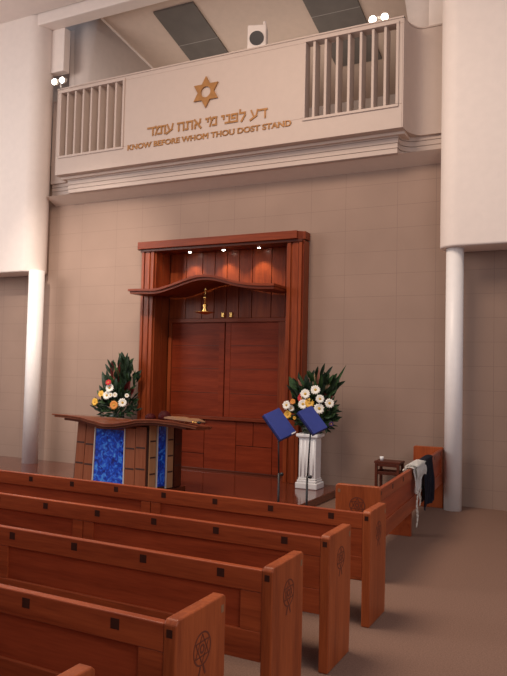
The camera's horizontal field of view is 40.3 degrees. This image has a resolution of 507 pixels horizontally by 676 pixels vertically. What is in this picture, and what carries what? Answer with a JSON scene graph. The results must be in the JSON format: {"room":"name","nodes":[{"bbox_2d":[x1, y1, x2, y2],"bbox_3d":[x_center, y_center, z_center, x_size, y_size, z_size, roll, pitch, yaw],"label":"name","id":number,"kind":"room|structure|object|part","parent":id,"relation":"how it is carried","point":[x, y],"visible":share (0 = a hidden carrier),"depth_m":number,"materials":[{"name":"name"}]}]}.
{"room":"house of worship","nodes":[
{"label":"house of worship","id":0,"kind":"room"},
{"bbox_2d":[0,14,53,276],"bbox_3d":[-7.973,-4.040,16.145,8.300,5.420,0.600,0,-3,27],"label":"wall","id":1,"kind":"structure","parent":0,"point":[26,86],"depth_m":14.22,"materials":[{"name":"white paint"}]},
{"bbox_2d":[50,28,70,76],"bbox_3d":[-4.277,-5.958,14.515,0.930,0.910,0.180,0,-3,27],"label":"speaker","id":2,"kind":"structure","parent":1,"relation":"attached to","point":[60,46],"depth_m":14.31,"materials":[{"name":"white paint"}]},
{"bbox_2d":[38,0,167,30],"bbox_3d":[-0.647,-6.614,12.475,8.350,0.380,0.320,0,-3,27],"label":"trim","id":3,"kind":"structure","parent":1,"relation":"attached to","point":[86,10],"depth_m":13.73,"materials":[{"name":"white paint"}]},
{"bbox_2d":[0,456,74,473],"bbox_3d":[-7.445,2.422,13.259,8.000,0.030,4.600,0,-3,27],"label":"floor","id":4,"kind":"structure","parent":0,"point":[8,463],"depth_m":13.41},
{"bbox_2d":[22,270,44,463],"bbox_3d":[-4.443,0.570,13.927,0.310,3.870,0.310,0,-3,27],"label":"column","id":5,"kind":"structure","parent":4,"relation":"on","point":[31,414],"depth_m":13.81,"materials":[{"name":"paint"}]},
{"bbox_2d":[0,0,83,23],"bbox_3d":[-1.270,-6.809,11.074,23.000,0.150,2.700,0,-3,27],"label":"ceiling","id":6,"kind":"structure","parent":0,"point":[10,10],"depth_m":13.92,"materials":[{"name":"white paint"}]},
{"bbox_2d":[51,25,74,158],"bbox_3d":[-4.114,-4.966,14.981,1.200,3.700,0.100,0,-3,27],"label":"wall","id":7,"kind":"structure","parent":0,"point":[71,28],"depth_m":15.01,"materials":[{"name":"paint"}]},
{"bbox_2d":[74,18,151,84],"bbox_3d":[-2.466,-4.675,16.014,0.639,3.910,4.024,0,-3,33],"label":"wall","id":8,"kind":"structure","parent":0,"point":[100,53],"depth_m":14.53,"materials":[{"name":"paint"}]},
{"bbox_2d":[101,18,153,68],"bbox_3d":[-2.499,-6.259,15.441,0.070,0.754,2.592,0,-3,33],"label":"trim","id":9,"kind":"structure","parent":8,"relation":"attached to","point":[102,19],"depth_m":14.98,"materials":[{"name":"white paint"}]},
{"bbox_2d":[0,163,506,510],"bbox_3d":[-0.491,-0.536,12.615,23.000,6.200,0.200,0,-3,27],"label":"wall","id":10,"kind":"structure","parent":0,"point":[377,295],"depth_m":11.49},
{"bbox_2d":[69,30,74,85],"bbox_3d":[-3.817,-4.850,14.628,0.150,3.350,0.150,0,-3,27],"label":"trim","id":11,"kind":"structure","parent":10,"relation":"attached to","point":[71,75],"depth_m":14.62,"materials":[{"name":"white paint"}]},
{"bbox_2d":[47,15,441,205],"bbox_3d":[0.205,-3.770,14.173,8.160,2.195,4.530,0,-3,27],"label":"balcony","id":12,"kind":"object","parent":10,"relation":"attached to","point":[240,117],"visible":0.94,"depth_m":11.91,"materials":[{"name":"paint"}]},
{"bbox_2d":[52,77,66,87],"bbox_3d":[-3.847,-5.067,13.691,0.332,0.174,0.151,0,-3,27],"label":"spotlight","id":13,"kind":"object","parent":12,"relation":"attached to","point":[62,80],"visible":1,"depth_m":13.67,"materials":[{"name":"beige"}]},
{"bbox_2d":[58,78,124,158],"bbox_3d":[-3.106,-4.236,13.482,1.600,1.360,0.250,0,-3,27],"label":"grille","id":14,"kind":"object","parent":12,"relation":"attached to","point":[91,115],"depth_m":13.47,"materials":[{"name":"paint"}]},
{"bbox_3d":[-0.633,-2.936,12.511,8.160,0.082,0.362,0,-3,27],"label":"moulding","id":15,"kind":"part","parent":12,"relation":"part of","materials":[{"name":"paint"}]},
{"bbox_3d":[-0.633,-3.018,12.512,8.160,0.082,0.368,0,-3,27],"label":"moulding","id":16,"kind":"part","parent":12,"relation":"part of","materials":[{"name":"paint"}]},
{"bbox_3d":[-0.632,-3.100,12.513,8.160,0.082,0.374,0,-3,27],"label":"moulding","id":17,"kind":"part","parent":12,"relation":"part of","materials":[{"name":"paint"}]},
{"bbox_3d":[-0.632,-3.182,12.514,8.160,0.082,0.380,0,-3,27],"label":"moulding","id":18,"kind":"part","parent":12,"relation":"part of","materials":[{"name":"paint"}]},
{"bbox_2d":[247,21,267,48],"bbox_3d":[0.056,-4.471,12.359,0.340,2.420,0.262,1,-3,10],"label":"loudspeaker","id":19,"kind":"object","parent":12,"relation":"on","point":[257,34],"visible":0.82,"depth_m":12.28,"materials":[{"name":"white paint"}]},
{"bbox_2d":[302,20,399,120],"bbox_3d":[1.581,-4.238,11.117,1.600,1.360,0.250,0,-3,27],"label":"grille","id":20,"kind":"object","parent":12,"relation":"attached to","point":[385,26],"depth_m":11.11,"materials":[{"name":"paint"}]},
{"bbox_2d":[369,13,389,22],"bbox_3d":[1.997,-5.039,10.954,0.332,0.174,0.151,0,-3,27],"label":"spotlight","id":21,"kind":"object","parent":12,"relation":"attached to","point":[373,18],"visible":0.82,"depth_m":10.93,"materials":[{"name":"beige"}]},
{"bbox_3d":[1.886,-5.059,10.952,0.112,0.110,0.046,0,-3,27],"label":"bulb","id":22,"kind":"part","parent":21,"relation":"part of","materials":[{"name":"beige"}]},
{"bbox_3d":[2.061,-5.059,10.864,0.112,0.110,0.046,0,-3,27],"label":"bulb","id":23,"kind":"part","parent":21,"relation":"part of","materials":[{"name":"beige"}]},
{"bbox_2d":[429,0,442,25],"bbox_3d":[3.052,-4.904,11.126,0.430,3.450,0.120,0,-3,27],"label":"trim","id":24,"kind":"structure","parent":10,"relation":"attached to","point":[435,6],"depth_m":11.13,"materials":[{"name":"white paint"}]},
{"bbox_2d":[103,0,407,107],"bbox_3d":[0.349,-6.192,14.483,6.260,1.252,4.300,0,-3,27],"label":"ceiling","id":25,"kind":"structure","parent":0,"point":[230,20],"depth_m":14.14,"materials":[{"name":"paint"}]},
{"bbox_2d":[153,1,228,60],"bbox_3d":[-1.060,-6.213,14.875,0.950,0.702,2.470,0,-3,27],"label":"ceiling panel","id":26,"kind":"object","parent":25,"relation":"attached to","point":[185,23],"visible":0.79,"depth_m":14.35,"materials":[{"name":"grey"}]},
{"bbox_2d":[303,0,381,65],"bbox_3d":[1.681,-6.214,13.492,0.990,0.702,2.470,0,-3,27],"label":"ceiling panel","id":27,"kind":"object","parent":25,"relation":"attached to","point":[327,15],"visible":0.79,"depth_m":13.43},
{"bbox_2d":[309,94,394,116],"bbox_3d":[1.381,-4.426,16.327,9.000,3.600,0.100,0,-3,27],"label":"wall","id":28,"kind":"structure","parent":0,"point":[392,97],"depth_m":15.83,"materials":[{"name":"paint"}]},
{"bbox_2d":[224,497,506,675],"bbox_3d":[-3.758,2.291,6.136,23.000,0.200,15.000,0,-3,27],"label":"floor","id":29,"kind":"structure","parent":0,"point":[445,612],"depth_m":5.82,"materials":[{"name":"brown carpet"}]},
{"bbox_2d":[57,663,94,675],"bbox_3d":[-3.722,1.635,3.837,6.803,0.900,0.446,0,-3,27],"label":"pew","id":30,"kind":"object","parent":29,"relation":"on","point":[79,669],"visible":1,"depth_m":2.48,"materials":[{"name":"brown wood"}]},
{"bbox_2d":[0,584,225,675],"bbox_3d":[-3.278,1.684,4.679,6.803,0.900,0.446,0,-3,27],"label":"pew","id":31,"kind":"object","parent":29,"relation":"on","point":[42,634],"visible":1,"depth_m":3.21,"materials":[{"name":"brown wood"}]},
{"bbox_3d":[-3.365,1.666,4.507,6.666,0.165,0.044,0,-3,27],"label":"rail","id":32,"kind":"part","parent":31,"relation":"part of","materials":[{"name":"brown wood"}]},
{"bbox_3d":[-3.359,1.477,4.520,6.666,0.235,0.025,0,-3,27],"label":"panel","id":33,"kind":"part","parent":31,"relation":"part of","materials":[{"name":"brown wood"}]},
{"bbox_3d":[-3.357,1.307,4.523,6.666,0.125,0.046,0,-3,27],"label":"rail","id":34,"kind":"part","parent":31,"relation":"part of","materials":[{"name":"brown wood"}]},
{"bbox_3d":[-0.272,1.683,3.163,0.067,0.900,0.445,0,-3,27],"label":"panel","id":35,"kind":"part","parent":31,"relation":"part of","materials":[{"name":"brown wood"}]},
{"bbox_2d":[0,525,302,675],"bbox_3d":[-2.840,1.732,5.506,6.803,0.900,0.446,0,-3,27],"label":"pew","id":36,"kind":"object","parent":29,"relation":"on","point":[263,607],"visible":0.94,"depth_m":4.13,"materials":[{"name":"brown wood"}]},
{"bbox_3d":[-2.920,1.526,5.346,6.666,0.235,0.025,0,-3,27],"label":"panel","id":37,"kind":"part","parent":36,"relation":"part of","materials":[{"name":"brown wood"}]},
{"bbox_3d":[-2.927,1.715,5.334,6.666,0.165,0.044,0,-3,27],"label":"rail","id":38,"kind":"part","parent":36,"relation":"part of","materials":[{"name":"brown wood"}]},
{"bbox_3d":[-2.919,1.355,5.349,6.666,0.125,0.046,0,-3,27],"label":"rail","id":39,"kind":"part","parent":36,"relation":"part of","materials":[{"name":"brown wood"}]},
{"bbox_3d":[0.166,1.732,3.990,0.067,0.900,0.445,0,-3,27],"label":"panel","id":40,"kind":"part","parent":36,"relation":"part of","materials":[{"name":"brown wood"}]},
{"bbox_2d":[0,492,350,673],"bbox_3d":[-2.440,1.778,6.284,6.803,0.900,0.446,0,-3,27],"label":"pew","id":41,"kind":"object","parent":29,"relation":"on","point":[327,557],"visible":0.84,"depth_m":4.95,"materials":[{"name":"brown wood"}]},
{"bbox_3d":[-2.521,1.571,6.125,6.666,0.235,0.025,0,-3,27],"label":"panel","id":42,"kind":"part","parent":41,"relation":"part of","materials":[{"name":"brown wood"}]},
{"bbox_3d":[-2.519,1.401,6.128,6.666,0.125,0.046,0,-3,27],"label":"rail","id":43,"kind":"part","parent":41,"relation":"part of","materials":[{"name":"brown wood"}]},
{"bbox_3d":[-2.527,1.760,6.112,6.666,0.165,0.044,0,-3,27],"label":"rail","id":44,"kind":"part","parent":41,"relation":"part of","materials":[{"name":"brown wood"}]},
{"bbox_3d":[0.566,1.777,4.769,0.067,0.900,0.445,0,-3,27],"label":"panel","id":45,"kind":"part","parent":41,"relation":"part of","materials":[{"name":"brown wood"}]},
{"bbox_2d":[42,469,335,506],"bbox_3d":[-1.326,2.419,11.124,4.850,0.120,2.896,0,-3,27],"label":"platform","id":46,"kind":"object","parent":29,"relation":"on","point":[264,489],"visible":0.12,"depth_m":10.94,"materials":[{"name":"brown wood"}]},
{"bbox_2d":[52,411,211,490],"bbox_3d":[-1.707,1.692,10.519,2.622,1.258,1.100,0,-3,27],"label":"lectern","id":47,"kind":"object","parent":46,"relation":"on","point":[137,452],"depth_m":10.33,"materials":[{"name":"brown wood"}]},
{"bbox_3d":[-2.673,1.763,10.652,0.210,0.945,0.020,0,-3,27],"label":"wood panel","id":48,"kind":"part","parent":47,"relation":"part of","materials":[{"name":"brown wood"}]},
{"bbox_3d":[-2.519,1.778,10.574,0.205,0.915,0.020,0,-3,27],"label":"wood panel","id":49,"kind":"part","parent":47,"relation":"part of","materials":[{"name":"brown wood"}]},
{"bbox_3d":[-2.181,1.788,10.406,0.560,0.815,0.014,0,-3,27],"label":"glass panel","id":50,"kind":"part","parent":47,"relation":"part of","materials":[{"name":"blue glass"}]},
{"bbox_3d":[-1.830,1.788,10.226,0.180,0.895,0.020,0,-3,27],"label":"wood panel","id":51,"kind":"part","parent":47,"relation":"part of","materials":[{"name":"brown wood"}]},
{"bbox_3d":[-1.657,1.770,10.140,0.185,0.930,0.020,0,-3,27],"label":"wood panel","id":52,"kind":"part","parent":47,"relation":"part of","materials":[{"name":"brown wood"}]},
{"bbox_3d":[-1.488,1.127,9.971,0.160,0.075,0.160,0,-3,27],"label":"velvet cap","id":53,"kind":"part","parent":47,"relation":"part of","materials":[{"name":"red fabric"}]},
{"bbox_3d":[-1.489,1.759,10.150,0.020,0.960,0.133,-1,-3,39],"label":"wood panel","id":54,"kind":"part","parent":47,"relation":"part of","materials":[{"name":"brown wood"}]},
{"bbox_3d":[-1.375,1.764,10.295,0.014,0.890,0.154,-1,-3,39],"label":"glass panel","id":55,"kind":"part","parent":47,"relation":"part of","materials":[{"name":"blue glass"}]},
{"bbox_3d":[-1.273,1.103,9.886,0.190,0.120,0.190,0,-3,27],"label":"velvet cap","id":56,"kind":"part","parent":47,"relation":"part of","materials":[{"name":"red fabric"}]},
{"bbox_3d":[-1.263,1.778,10.427,0.020,0.960,0.123,-1,-3,39],"label":"wood panel","id":57,"kind":"part","parent":47,"relation":"part of","materials":[{"name":"brown wood"}]},
{"bbox_3d":[-1.163,1.787,10.587,0.020,0.960,0.200,0,-3,27],"label":"wood panel","id":58,"kind":"part","parent":47,"relation":"part of","materials":[{"name":"brown wood"}]},
{"bbox_2d":[162,416,206,423],"bbox_3d":[-0.985,1.161,9.815,0.541,0.098,0.360,0,-3,31],"label":"book","id":59,"kind":"object","parent":47,"relation":"on","point":[174,418],"visible":0.97,"depth_m":9.70,"materials":[{"name":"beige paper"}]},
{"bbox_2d":[295,433,324,489],"bbox_3d":[0.908,1.975,11.112,0.370,0.870,0.340,0,-3,27],"label":"pedestal","id":60,"kind":"object","parent":46,"relation":"on","point":[316,482],"visible":0.89,"depth_m":11.01,"materials":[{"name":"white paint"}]},
{"bbox_2d":[282,363,345,433],"bbox_3d":[1.000,0.979,11.079,0.999,1.157,0.553,0,-3,27],"label":"flower arrangement","id":61,"kind":"object","parent":60,"relation":"on","point":[306,393],"visible":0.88,"depth_m":10.98,"materials":[{"name":"green plant"}]},
{"bbox_3d":[-2.582,1.977,12.907,0.370,0.870,0.340,0,-3,27],"label":"pedestal","id":62,"kind":"object","parent":46,"relation":"on","visible":0},
{"bbox_2d":[90,352,141,418],"bbox_3d":[-2.587,0.964,12.914,1.093,1.422,0.563,0,-3,27],"label":"flower arrangement","id":63,"kind":"object","parent":62,"relation":"on","point":[116,390],"visible":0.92,"depth_m":12.81,"materials":[{"name":"green plant"}]},
{"bbox_2d":[0,470,385,627],"bbox_3d":[-2.026,1.827,7.128,6.803,0.900,0.446,0,-3,27],"label":"pew","id":64,"kind":"object","parent":29,"relation":"on","point":[368,527],"visible":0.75,"depth_m":5.93,"materials":[{"name":"brown wood"}]},
{"bbox_3d":[-2.107,1.620,6.968,6.666,0.235,0.025,0,-3,27],"label":"panel","id":65,"kind":"part","parent":64,"relation":"part of","materials":[{"name":"brown wood"}]},
{"bbox_3d":[-2.105,1.450,6.971,6.666,0.125,0.046,0,-3,27],"label":"rail","id":66,"kind":"part","parent":64,"relation":"part of","materials":[{"name":"brown wood"}]},
{"bbox_3d":[-2.113,1.809,6.955,6.666,0.165,0.044,0,-3,27],"label":"rail","id":67,"kind":"part","parent":64,"relation":"part of","materials":[{"name":"brown wood"}]},
{"bbox_3d":[0.980,1.826,5.612,0.067,0.900,0.445,0,-3,27],"label":"panel","id":68,"kind":"part","parent":64,"relation":"part of","materials":[{"name":"brown wood"}]},
{"bbox_2d":[128,230,309,483],"bbox_3d":[-0.689,0.371,12.354,3.440,4.355,1.150,0,-3,27],"label":"ark","id":69,"kind":"object","parent":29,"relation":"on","point":[230,367],"visible":0.88,"depth_m":12.65,"materials":[{"name":"brown wood"}]},
{"bbox_3d":[-1.605,0.575,13.280,0.070,1.750,0.080,0,-3,27],"label":"door frame","id":70,"kind":"part","parent":69,"relation":"part of","materials":[{"name":"brown wood"}]},
{"bbox_3d":[-1.297,2.289,13.045,0.830,0.260,0.045,0,-3,27],"label":"panel","id":71,"kind":"part","parent":69,"relation":"part of","materials":[{"name":"brown wood"}]},
{"bbox_3d":[-1.287,1.829,13.067,0.830,0.640,0.045,0,-3,27],"label":"panel","id":72,"kind":"part","parent":69,"relation":"part of","materials":[{"name":"brown wood"}]},
{"bbox_3d":[-1.051,0.576,13.024,1.150,1.750,0.040,0,-3,27],"label":"door","id":73,"kind":"part","parent":69,"relation":"part of","materials":[{"name":"brown wood"}]},
{"bbox_2d":[195,283,214,314],"bbox_3d":[-0.859,-0.739,12.307,0.370,0.640,0.370,0,-3,27],"label":"hanging lamp","id":74,"kind":"object","parent":69,"relation":"hanging from","point":[204,311],"visible":0.99,"depth_m":12.26,"materials":[{"name":"gold metal"}]},
{"bbox_3d":[-0.856,-0.829,12.312,0.068,0.460,0.068,0,-3,27],"label":"stem","id":75,"kind":"part","parent":74,"relation":"part of","materials":[{"name":"gold metal"}]},
{"bbox_3d":[-0.865,-0.441,12.293,0.370,0.042,0.370,0,-3,27],"label":"dish","id":76,"kind":"part","parent":74,"relation":"part of","materials":[{"name":"gold metal"}]},
{"bbox_3d":[-0.476,1.478,12.642,2.660,0.060,0.110,0,-3,27],"label":"sill","id":77,"kind":"part","parent":69,"relation":"part of","materials":[{"name":"brown wood"}]},
{"bbox_3d":[-0.616,1.964,12.720,0.660,0.910,0.045,0,-3,27],"label":"panel","id":78,"kind":"part","parent":69,"relation":"part of","materials":[{"name":"brown wood"}]},
{"bbox_3d":[-0.636,-1.736,12.461,3.440,0.135,0.330,0,-3,27],"label":"cornice","id":79,"kind":"part","parent":69,"relation":"part of","materials":[{"name":"brown wood"}]},
{"bbox_3d":[-0.485,2.433,12.624,2.660,0.030,0.050,0,-3,27],"label":"skirting","id":80,"kind":"part","parent":69,"relation":"part of","materials":[{"name":"brown wood"}]},
{"bbox_3d":[-0.155,1.729,12.502,0.340,0.440,0.045,0,-3,27],"label":"panel","id":81,"kind":"part","parent":69,"relation":"part of","materials":[{"name":"brown wood"}]},
{"bbox_3d":[0.004,2.189,12.395,0.720,0.460,0.045,0,-3,27],"label":"panel","id":82,"kind":"part","parent":69,"relation":"part of","materials":[{"name":"brown wood"}]},
{"bbox_3d":[-0.033,0.576,12.510,1.090,1.750,0.040,0,-3,27],"label":"door","id":83,"kind":"part","parent":69,"relation":"part of","materials":[{"name":"brown wood"}]},
{"bbox_3d":[0.171,1.729,12.337,0.370,0.440,0.045,0,-3,27],"label":"panel","id":84,"kind":"part","parent":69,"relation":"part of","materials":[{"name":"brown wood"}]},
{"bbox_3d":[0.527,1.964,12.144,0.420,0.910,0.045,0,-3,27],"label":"panel","id":85,"kind":"part","parent":69,"relation":"part of","materials":[{"name":"brown wood"}]},
{"bbox_3d":[0.592,0.575,12.172,0.330,1.750,0.080,0,-3,27],"label":"door frame","id":86,"kind":"part","parent":69,"relation":"part of","materials":[{"name":"brown wood"}]},
{"bbox_2d":[262,408,295,501],"bbox_3d":[0.291,1.605,8.191,0.334,1.535,0.289,3,-3,-38],"label":"music stand","id":87,"kind":"object","parent":29,"relation":"on","point":[276,420],"visible":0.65,"depth_m":8.18,"materials":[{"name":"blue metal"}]},
{"bbox_2d":[296,406,326,505],"bbox_3d":[0.639,1.579,7.972,0.355,1.582,0.300,0,-3,27],"label":"music stand","id":88,"kind":"object","parent":29,"relation":"on","point":[310,418],"visible":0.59,"depth_m":8.00,"materials":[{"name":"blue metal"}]},
{"bbox_2d":[335,445,443,580],"bbox_3d":[1.823,1.981,8.539,0.447,0.900,4.143,0,-3,24],"label":"pew","id":89,"kind":"object","parent":29,"relation":"on","point":[399,497],"visible":0.58,"depth_m":7.48,"materials":[{"name":"brown wood"}]},
{"bbox_3d":[1.009,1.876,6.675,0.445,0.900,0.067,0,-3,24],"label":"panel","id":90,"kind":"part","parent":89,"relation":"part of","materials":[{"name":"brown wood"}]},
{"bbox_3d":[2.010,1.615,8.478,0.046,0.125,4.006,0,-3,24],"label":"rail","id":91,"kind":"part","parent":89,"relation":"part of","materials":[{"name":"brown wood"}]},
{"bbox_3d":[2.001,1.785,8.472,0.025,0.235,4.006,0,-3,24],"label":"panel","id":92,"kind":"part","parent":89,"relation":"part of","materials":[{"name":"brown wood"}]},
{"bbox_3d":[2.001,1.974,8.462,0.044,0.165,4.006,0,-3,24],"label":"rail","id":93,"kind":"part","parent":89,"relation":"part of","materials":[{"name":"brown wood"}]},
{"bbox_2d":[403,459,426,526],"bbox_3d":[1.937,1.864,8.311,0.179,0.722,0.701,0,-3,24],"label":"prayer shawl","id":94,"kind":"object","parent":89,"relation":"on","point":[419,466],"visible":0.99,"depth_m":8.17,"materials":[{"name":"white fabric"}]},
{"bbox_2d":[419,455,434,510],"bbox_3d":[2.205,1.849,8.904,0.172,0.615,0.738,0,-3,24],"label":"jacket","id":95,"kind":"object","parent":89,"relation":"hanging from","point":[429,478],"visible":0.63,"depth_m":8.91,"materials":[{"name":"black fabric"}]},
{"bbox_3d":[2.636,2.087,10.403,0.445,0.900,0.067,0,-3,24],"label":"panel","id":96,"kind":"part","parent":89,"relation":"part of","materials":[{"name":"brown wood"}]},
{"bbox_2d":[374,459,404,486],"bbox_3d":[2.104,2.221,10.697,0.410,0.635,0.304,0,-3,27],"label":"side table","id":97,"kind":"object","parent":29,"relation":"on","point":[396,464],"visible":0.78,"depth_m":10.64,"materials":[{"name":"brown wood"}]},
{"bbox_3d":[1.894,2.232,10.656,0.040,0.600,0.044,0,-3,27],"label":"leg","id":98,"kind":"part","parent":97,"relation":"part of","materials":[{"name":"brown wood"}]},
{"bbox_3d":[2.011,2.245,10.888,0.040,0.600,0.044,0,-3,27],"label":"leg","id":99,"kind":"part","parent":97,"relation":"part of","materials":[{"name":"brown wood"}]},
{"bbox_3d":[2.049,2.077,10.587,0.330,0.050,0.024,0,-3,27],"label":"rail","id":100,"kind":"part","parent":97,"relation":"part of","materials":[{"name":"brown wood"}]},
{"bbox_3d":[2.166,2.090,10.819,0.330,0.050,0.024,0,-3,27],"label":"rail","id":101,"kind":"part","parent":97,"relation":"part of","materials":[{"name":"brown wood"}]},
{"bbox_3d":[2.197,2.232,10.503,0.040,0.600,0.044,0,-3,27],"label":"leg","id":102,"kind":"part","parent":97,"relation":"part of","materials":[{"name":"brown wood"}]},
{"bbox_2d":[444,247,463,511],"bbox_3d":[2.981,0.587,10.271,0.256,3.900,0.256,0,-3,27],"label":"column","id":103,"kind":"structure","parent":29,"relation":"on","point":[454,256],"depth_m":10.17,"materials":[{"name":"paint"}]},
{"bbox_2d":[405,0,428,26],"bbox_3d":[3.320,-4.683,13.136,0.656,3.907,3.964,0,-3,21],"label":"wall","id":104,"kind":"structure","parent":0,"point":[417,10],"depth_m":11.30,"materials":[{"name":"paint"}]},
{"bbox_2d":[440,0,506,251],"bbox_3d":[6.620,-4.045,8.783,8.300,5.420,0.600,0,-3,27],"label":"wall","id":105,"kind":"structure","parent":0,"point":[473,213],"depth_m":10.10,"materials":[{"name":"white paint"}]}
]}

